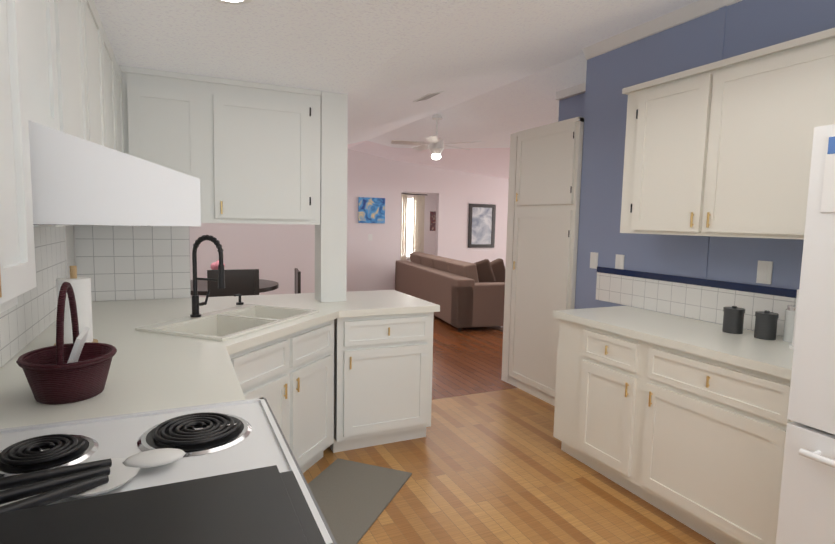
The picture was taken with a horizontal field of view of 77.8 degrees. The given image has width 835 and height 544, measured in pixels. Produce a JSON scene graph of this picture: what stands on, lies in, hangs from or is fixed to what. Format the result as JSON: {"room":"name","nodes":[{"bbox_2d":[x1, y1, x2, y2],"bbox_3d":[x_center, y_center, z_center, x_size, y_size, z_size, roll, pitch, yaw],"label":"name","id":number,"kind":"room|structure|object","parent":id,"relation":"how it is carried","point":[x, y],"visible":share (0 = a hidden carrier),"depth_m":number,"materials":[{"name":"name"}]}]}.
{"room":"kitchen","nodes":[
{"label":"kitchen","id":0,"kind":"room"},
{"bbox_2d":[65,226,74,276],"bbox_3d":[-2.614,-0.214,4.146,0.120,2.400,15.100,-1,6,-25],"label":"wall","id":1,"kind":"structure","parent":0,"point":[69,238],"depth_m":3.00,"materials":[{"name":"white paint"}]},
{"bbox_2d":[0,226,66,367],"bbox_3d":[-1.232,0.026,1.323,0.008,0.698,3.400,-1,6,-25],"label":"wall tile","id":2,"kind":"structure","parent":1,"relation":"attached to","point":[28,318],"depth_m":2.29,"materials":[{"name":"white tile"}]},
{"bbox_2d":[0,0,123,313],"bbox_3d":[-0.966,-0.490,1.243,0.440,0.896,4.030,-1,6,-25],"label":"upper cabinet","id":3,"kind":"object","parent":1,"relation":"attached to","point":[60,70],"visible":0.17,"depth_m":1.08,"materials":[{"name":"white wood"}]},
{"bbox_2d":[28,120,200,226],"bbox_3d":[-0.718,-0.167,0.905,0.595,0.156,0.750,-1,6,-25],"label":"range hood","id":4,"kind":"object","parent":3,"relation":"attached to","point":[75,180],"visible":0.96,"depth_m":0.65,"materials":[{"name":"white painted metal"}]},
{"bbox_2d":[73,225,190,301],"bbox_3d":[-1.808,-0.117,3.314,0.640,2.400,0.096,-1,6,-25],"label":"wall","id":5,"kind":"structure","parent":0,"point":[75,256],"depth_m":3.13,"materials":[{"name":"white"}]},
{"bbox_2d":[75,225,190,300],"bbox_3d":[-1.780,-0.172,3.263,0.630,0.698,0.008,-1,6,-25],"label":"wall tile","id":6,"kind":"structure","parent":5,"relation":"attached to","point":[130,262],"depth_m":3.27,"materials":[{"name":"white tile"}]},
{"bbox_2d":[189,223,314,297],"bbox_3d":[-2.561,-0.814,7.767,3.040,2.900,0.132,-1,6,-25],"label":"wall","id":7,"kind":"structure","parent":0,"point":[279,253],"depth_m":7.84,"materials":[{"name":"pink paint"}]},
{"bbox_2d":[94,0,698,178],"bbox_3d":[0.772,-1.637,5.568,12.000,0.620,15.100,-1,6,-25],"label":"ceiling","id":8,"kind":"structure","parent":0,"point":[498,72],"depth_m":2.73,"materials":[{"name":"white paint"}]},
{"bbox_2d":[119,65,320,224],"bbox_3d":[-1.166,-0.714,3.155,1.092,0.826,0.368,-1,6,-25],"label":"upper cabinet","id":9,"kind":"object","parent":8,"relation":"hanging from","point":[247,152],"visible":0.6,"depth_m":3.02,"materials":[{"name":"white wood"}]},
{"bbox_2d":[215,0,251,4],"bbox_3d":[-0.678,-0.993,1.849,0.170,0.006,0.170,-1,6,-25],"label":"recessed light","id":10,"kind":"object","parent":8,"relation":"in","point":[236,2],"visible":1,"depth_m":1.91,"materials":[{"name":"white"}]},
{"bbox_2d":[413,91,443,101],"bbox_3d":[0.089,-1.501,4.434,0.137,0.045,0.320,-1,6,-25],"label":"ceiling vent","id":11,"kind":"object","parent":8,"relation":"in","point":[428,96],"visible":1,"depth_m":4.39,"materials":[{"name":"white metal"}]},
{"bbox_2d":[391,114,480,159],"bbox_3d":[0.219,-1.657,6.396,1.104,0.542,1.063,-1,6,-25],"label":"ceiling fan","id":12,"kind":"object","parent":8,"relation":"hanging from","point":[435,145],"visible":1,"depth_m":6.32,"materials":[{"name":"white plastic"}]},
{"bbox_2d":[401,192,435,260],"bbox_3d":[-0.639,-1.145,13.174,4.800,2.600,0.120,-1,6,-25],"label":"wall","id":13,"kind":"structure","parent":0,"point":[429,235],"depth_m":13.51,"materials":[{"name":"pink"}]},
{"bbox_2d":[402,196,417,258],"bbox_3d":[-0.221,-1.132,13.283,0.570,1.590,0.033,-1,6,-25],"label":"room window","id":14,"kind":"structure","parent":13,"relation":"in","point":[409,244],"depth_m":13.29,"materials":[{"name":"white glass"}]},
{"bbox_2d":[400,193,426,259],"bbox_3d":[-0.198,-1.043,13.239,0.950,1.902,0.037,-1,6,-25],"label":"curtain","id":15,"kind":"object","parent":13,"relation":"attached to","point":[418,215],"visible":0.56,"depth_m":13.26,"materials":[{"name":"beige fabric"}]},
{"bbox_2d":[430,211,435,230],"bbox_3d":[0.417,-1.331,13.561,0.190,0.500,0.028,-1,6,-25],"label":"picture","id":16,"kind":"object","parent":13,"relation":"attached to","point":[432,221],"visible":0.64,"depth_m":13.54},
{"bbox_2d":[346,149,508,291],"bbox_3d":[1.289,-1.063,10.915,6.600,2.950,0.132,-1,6,-25],"label":"wall","id":17,"kind":"structure","parent":0,"point":[371,265],"depth_m":10.10,"materials":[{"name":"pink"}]},
{"bbox_2d":[358,197,384,222],"bbox_3d":[-0.869,-1.168,9.820,0.530,0.480,0.033,-1,6,-25],"label":"picture","id":18,"kind":"object","parent":17,"relation":"attached to","point":[371,210],"visible":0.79,"depth_m":9.80},
{"bbox_2d":[468,204,495,247],"bbox_3d":[1.353,-0.967,10.877,0.640,0.910,0.028,-1,6,-25],"label":"framed picture","id":19,"kind":"object","parent":17,"relation":"attached to","point":[481,227],"visible":0.96,"depth_m":10.87,"materials":[{"name":"grey"}]},
{"bbox_2d":[303,316,715,543],"bbox_3d":[0.719,0.930,5.816,12.000,0.060,15.100,-1,6,-25],"label":"floor","id":20,"kind":"structure","parent":0,"point":[498,467],"depth_m":2.96,"materials":[{"name":"laminate"}]},
{"bbox_2d":[0,398,336,543],"bbox_3d":[-0.626,0.788,1.049,0.836,1.085,0.754,-1,6,-25],"label":"range","id":21,"kind":"object","parent":20,"relation":"on","point":[214,439],"visible":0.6,"depth_m":1.18,"materials":[{"name":"white metal"}]},
{"bbox_2d":[0,448,185,512],"bbox_3d":[-0.636,0.383,0.988,0.147,0.052,0.362,5,6,31],"label":"cooking utensils","id":22,"kind":"object","parent":21,"relation":"on","point":[85,479],"visible":1,"depth_m":0.96,"materials":[{"name":"white plastic"}]},
{"bbox_2d":[0,465,325,543],"bbox_3d":[-0.272,0.375,0.328,0.542,0.238,0.470,-1,6,-25],"label":"cover","id":23,"kind":"object","parent":21,"relation":"on","point":[266,505],"visible":1,"depth_m":0.51,"materials":[{"name":"black metal"}]},
{"bbox_2d":[207,269,258,296],"bbox_3d":[-1.677,0.458,4.680,0.420,1.000,0.430,-1,6,-25],"label":"chair","id":24,"kind":"object","parent":20,"relation":"on","point":[243,282],"visible":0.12,"depth_m":4.46,"materials":[{"name":"grey wood"}]},
{"bbox_2d":[190,279,278,294],"bbox_3d":[-2.013,0.503,5.387,1.100,0.760,1.100,-1,6,-25],"label":"dining table","id":25,"kind":"object","parent":20,"relation":"on","point":[266,285],"visible":0.12,"depth_m":5.24,"materials":[{"name":"grey wood"}]},
{"bbox_2d":[211,260,224,269],"bbox_3d":[-2.063,-0.002,5.351,0.134,0.247,0.178,-1,6,-25],"label":"flowers","id":26,"kind":"object","parent":25,"relation":"on","point":[214,265],"visible":0.25,"depth_m":5.28,"materials":[{"name":"pink plant"}]},
{"bbox_2d":[295,268,300,293],"bbox_3d":[-1.113,0.422,5.687,0.430,0.900,0.420,-1,6,-18],"label":"chair","id":27,"kind":"object","parent":20,"relation":"on","point":[297,281],"visible":0.23,"depth_m":5.42,"materials":[{"name":"grey wood"}]},
{"bbox_2d":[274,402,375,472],"bbox_3d":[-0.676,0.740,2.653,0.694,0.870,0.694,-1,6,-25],"label":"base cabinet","id":28,"kind":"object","parent":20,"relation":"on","point":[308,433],"depth_m":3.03,"materials":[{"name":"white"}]},
{"bbox_2d":[0,290,439,428],"bbox_3d":[-0.673,0.286,2.612,2.086,0.040,2.192,-1,6,-25],"label":"countertop","id":29,"kind":"structure","parent":28,"relation":"on","point":[369,346],"depth_m":2.64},
{"bbox_2d":[16,282,116,403],"bbox_3d":[-1.028,0.194,1.525,0.246,0.334,0.280,-1,6,-25],"label":"basket","id":30,"kind":"object","parent":29,"relation":"on","point":[76,370],"visible":1,"depth_m":1.46,"materials":[{"name":"red wicker"}]},
{"bbox_2d":[54,266,97,344],"bbox_3d":[-1.370,0.139,2.069,0.150,0.328,0.150,-1,6,-25],"label":"paper towel","id":31,"kind":"object","parent":29,"relation":"on","point":[81,286],"visible":0.65,"depth_m":2.04,"materials":[{"name":"white paper"}]},
{"bbox_2d":[190,235,224,316],"bbox_3d":[-1.093,0.021,2.683,0.164,0.430,0.214,-1,6,-25],"label":"faucet","id":32,"kind":"object","parent":29,"relation":"on","point":[196,304],"visible":1,"depth_m":2.66,"materials":[{"name":"black metal"}]},
{"bbox_2d":[135,304,318,340],"bbox_3d":[-0.940,0.345,2.701,0.500,0.211,0.800,3,6,20],"label":"sink","id":33,"kind":"object","parent":29,"relation":"in","point":[228,323],"visible":0.42,"depth_m":2.74,"materials":[{"name":"white ceramic"}]},
{"bbox_2d":[234,294,243,304],"bbox_3d":[-1.100,0.168,3.187,0.058,0.066,0.058,-1,6,-25],"label":"soap pump","id":34,"kind":"object","parent":29,"relation":"on","point":[239,302],"visible":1,"depth_m":3.19,"materials":[{"name":"black metal"}]},
{"bbox_2d":[315,91,347,301],"bbox_3d":[-0.568,-0.474,3.390,0.170,1.326,0.170,-1,6,-25],"label":"post","id":35,"kind":"object","parent":29,"relation":"on","point":[330,256],"visible":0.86,"depth_m":3.31,"materials":[{"name":"white"}]},
{"bbox_2d":[308,458,411,543],"bbox_3d":[-0.405,1.178,2.645,0.480,0.009,0.860,3,6,20],"label":"mat","id":36,"kind":"object","parent":20,"relation":"on","point":[353,499],"visible":0.73,"depth_m":2.72,"materials":[{"name":"grey fabric"}]},
{"bbox_2d":[395,252,504,330],"bbox_3d":[0.513,0.161,8.515,0.976,0.936,3.300,0,6,-17],"label":"sofa","id":37,"kind":"object","parent":20,"relation":"on","point":[463,294],"visible":0.77,"depth_m":7.26,"materials":[{"name":"brown fabric"}]},
{"bbox_2d":[501,133,517,382],"bbox_3d":[0.973,-0.110,4.718,0.335,2.232,0.097,-1,6,-25],"label":"filler panel","id":38,"kind":"object","parent":20,"relation":"on","point":[509,250],"visible":0.29,"depth_m":4.64,"materials":[{"name":"white wood"}]},
{"bbox_2d":[508,117,583,405],"bbox_3d":[1.273,-0.070,4.377,0.658,2.232,0.772,-1,6,-25],"label":"pantry cabinet","id":39,"kind":"object","parent":20,"relation":"on","point":[547,195],"visible":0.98,"depth_m":4.20,"materials":[{"name":"white wood"}]},
{"bbox_2d":[553,314,580,456],"bbox_3d":[1.189,0.721,3.246,0.607,0.870,0.295,-1,6,-25],"label":"base cabinet","id":40,"kind":"object","parent":20,"relation":"on","point":[569,332],"depth_m":3.17,"materials":[{"name":"white wood"}]},
{"bbox_2d":[573,322,636,490],"bbox_3d":[1.316,0.750,2.973,0.607,0.870,0.420,-1,6,-25],"label":"base cabinet","id":41,"kind":"object","parent":20,"relation":"on","point":[606,359],"depth_m":2.87,"materials":[{"name":"white wood"}]},
{"bbox_2d":[629,338,793,543],"bbox_3d":[1.564,0.807,2.440,0.607,0.870,0.760,-1,6,-25],"label":"base cabinet","id":42,"kind":"object","parent":20,"relation":"on","point":[684,420],"depth_m":2.30,"materials":[{"name":"white wood"}]},
{"bbox_2d":[553,306,792,377],"bbox_3d":[1.426,0.322,2.701,0.617,0.040,1.440,-1,6,-25],"label":"countertop","id":43,"kind":"structure","parent":42,"relation":"on","point":[776,355],"depth_m":2.58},
{"bbox_2d":[722,306,744,333],"bbox_3d":[1.616,0.242,2.648,0.096,0.135,0.096,-1,6,-25],"label":"canister","id":44,"kind":"object","parent":43,"relation":"on","point":[733,319],"visible":1,"depth_m":2.61,"materials":[{"name":"grey metal"}]},
{"bbox_2d":[754,310,778,339],"bbox_3d":[1.697,0.256,2.521,0.096,0.135,0.096,-1,6,-25],"label":"canister","id":45,"kind":"object","parent":43,"relation":"on","point":[765,325],"visible":1,"depth_m":2.49,"materials":[{"name":"grey metal"}]},
{"bbox_2d":[783,305,795,342],"bbox_3d":[1.794,0.247,2.454,0.090,0.170,0.090,-1,6,-25],"label":"glass jar","id":46,"kind":"object","parent":43,"relation":"on","point":[789,323],"visible":0.44,"depth_m":2.44,"materials":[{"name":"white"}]},
{"bbox_2d":[789,289,798,350],"bbox_3d":[1.723,0.195,2.272,0.130,0.305,0.130,-1,6,-25],"label":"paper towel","id":47,"kind":"object","parent":43,"relation":"on","point":[791,346],"visible":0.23,"depth_m":2.29,"materials":[{"name":"white paper"}]},
{"bbox_2d":[776,124,834,543],"bbox_3d":[1.817,0.433,1.585,0.814,1.790,0.875,-1,6,-25],"label":"fridge","id":48,"kind":"object","parent":20,"relation":"on","point":[806,514],"visible":1,"depth_m":1.75,"materials":[{"name":"white painted metal"}]},
{"bbox_2d":[555,82,585,121],"bbox_3d":[1.399,-0.411,4.455,0.590,2.900,1.130,-1,6,-25],"label":"wall","id":49,"kind":"structure","parent":0,"point":[571,102],"depth_m":4.76,"materials":[{"name":"blue paint"}]},
{"bbox_2d":[575,0,834,335],"bbox_3d":[2.460,-0.061,1.324,0.126,2.850,5.720,-1,6,-25],"label":"wall","id":50,"kind":"structure","parent":0,"point":[737,28],"depth_m":3.17,"materials":[{"name":"blue paint"}]},
{"bbox_2d":[590,252,597,268],"bbox_3d":[1.273,-0.083,3.739,0.011,0.116,0.072,-1,6,-25],"label":"switch plate","id":51,"kind":"object","parent":50,"relation":"attached to","point":[594,260],"visible":1,"depth_m":3.73,"materials":[{"name":"white plastic"}]},
{"bbox_2d":[615,254,624,268],"bbox_3d":[1.375,-0.060,3.523,0.008,0.116,0.072,-1,6,-25],"label":"electrical outlet","id":52,"kind":"object","parent":50,"relation":"attached to","point":[619,261],"visible":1,"depth_m":3.52,"materials":[{"name":"white plastic"}]},
{"bbox_2d":[582,0,741,59],"bbox_3d":[2.412,-1.310,1.169,0.050,0.085,5.720,-1,6,-25],"label":"crown molding","id":53,"kind":"structure","parent":50,"relation":"attached to","point":[694,10],"depth_m":3.18,"materials":[{"name":"white wood"}]},
{"bbox_2d":[596,266,796,335],"bbox_3d":[1.654,0.163,2.929,0.011,0.238,1.750,-1,6,-25],"label":"wall tile","id":54,"kind":"structure","parent":50,"relation":"attached to","point":[708,300],"depth_m":3.04,"materials":[{"name":"white tile"}]},
{"bbox_2d":[620,28,834,239],"bbox_3d":[1.795,-0.553,2.159,0.364,0.840,2.160,-1,6,-25],"label":"upper cabinet","id":55,"kind":"object","parent":50,"relation":"attached to","point":[722,148],"visible":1,"depth_m":2.45,"materials":[{"name":"white wood"}]},
{"bbox_2d":[756,261,772,283],"bbox_3d":[1.778,0.002,2.654,0.008,0.116,0.072,-1,6,-25],"label":"electrical outlet","id":56,"kind":"object","parent":50,"relation":"attached to","point":[764,272],"visible":1,"depth_m":2.65,"materials":[{"name":"white plastic"}]}
]}

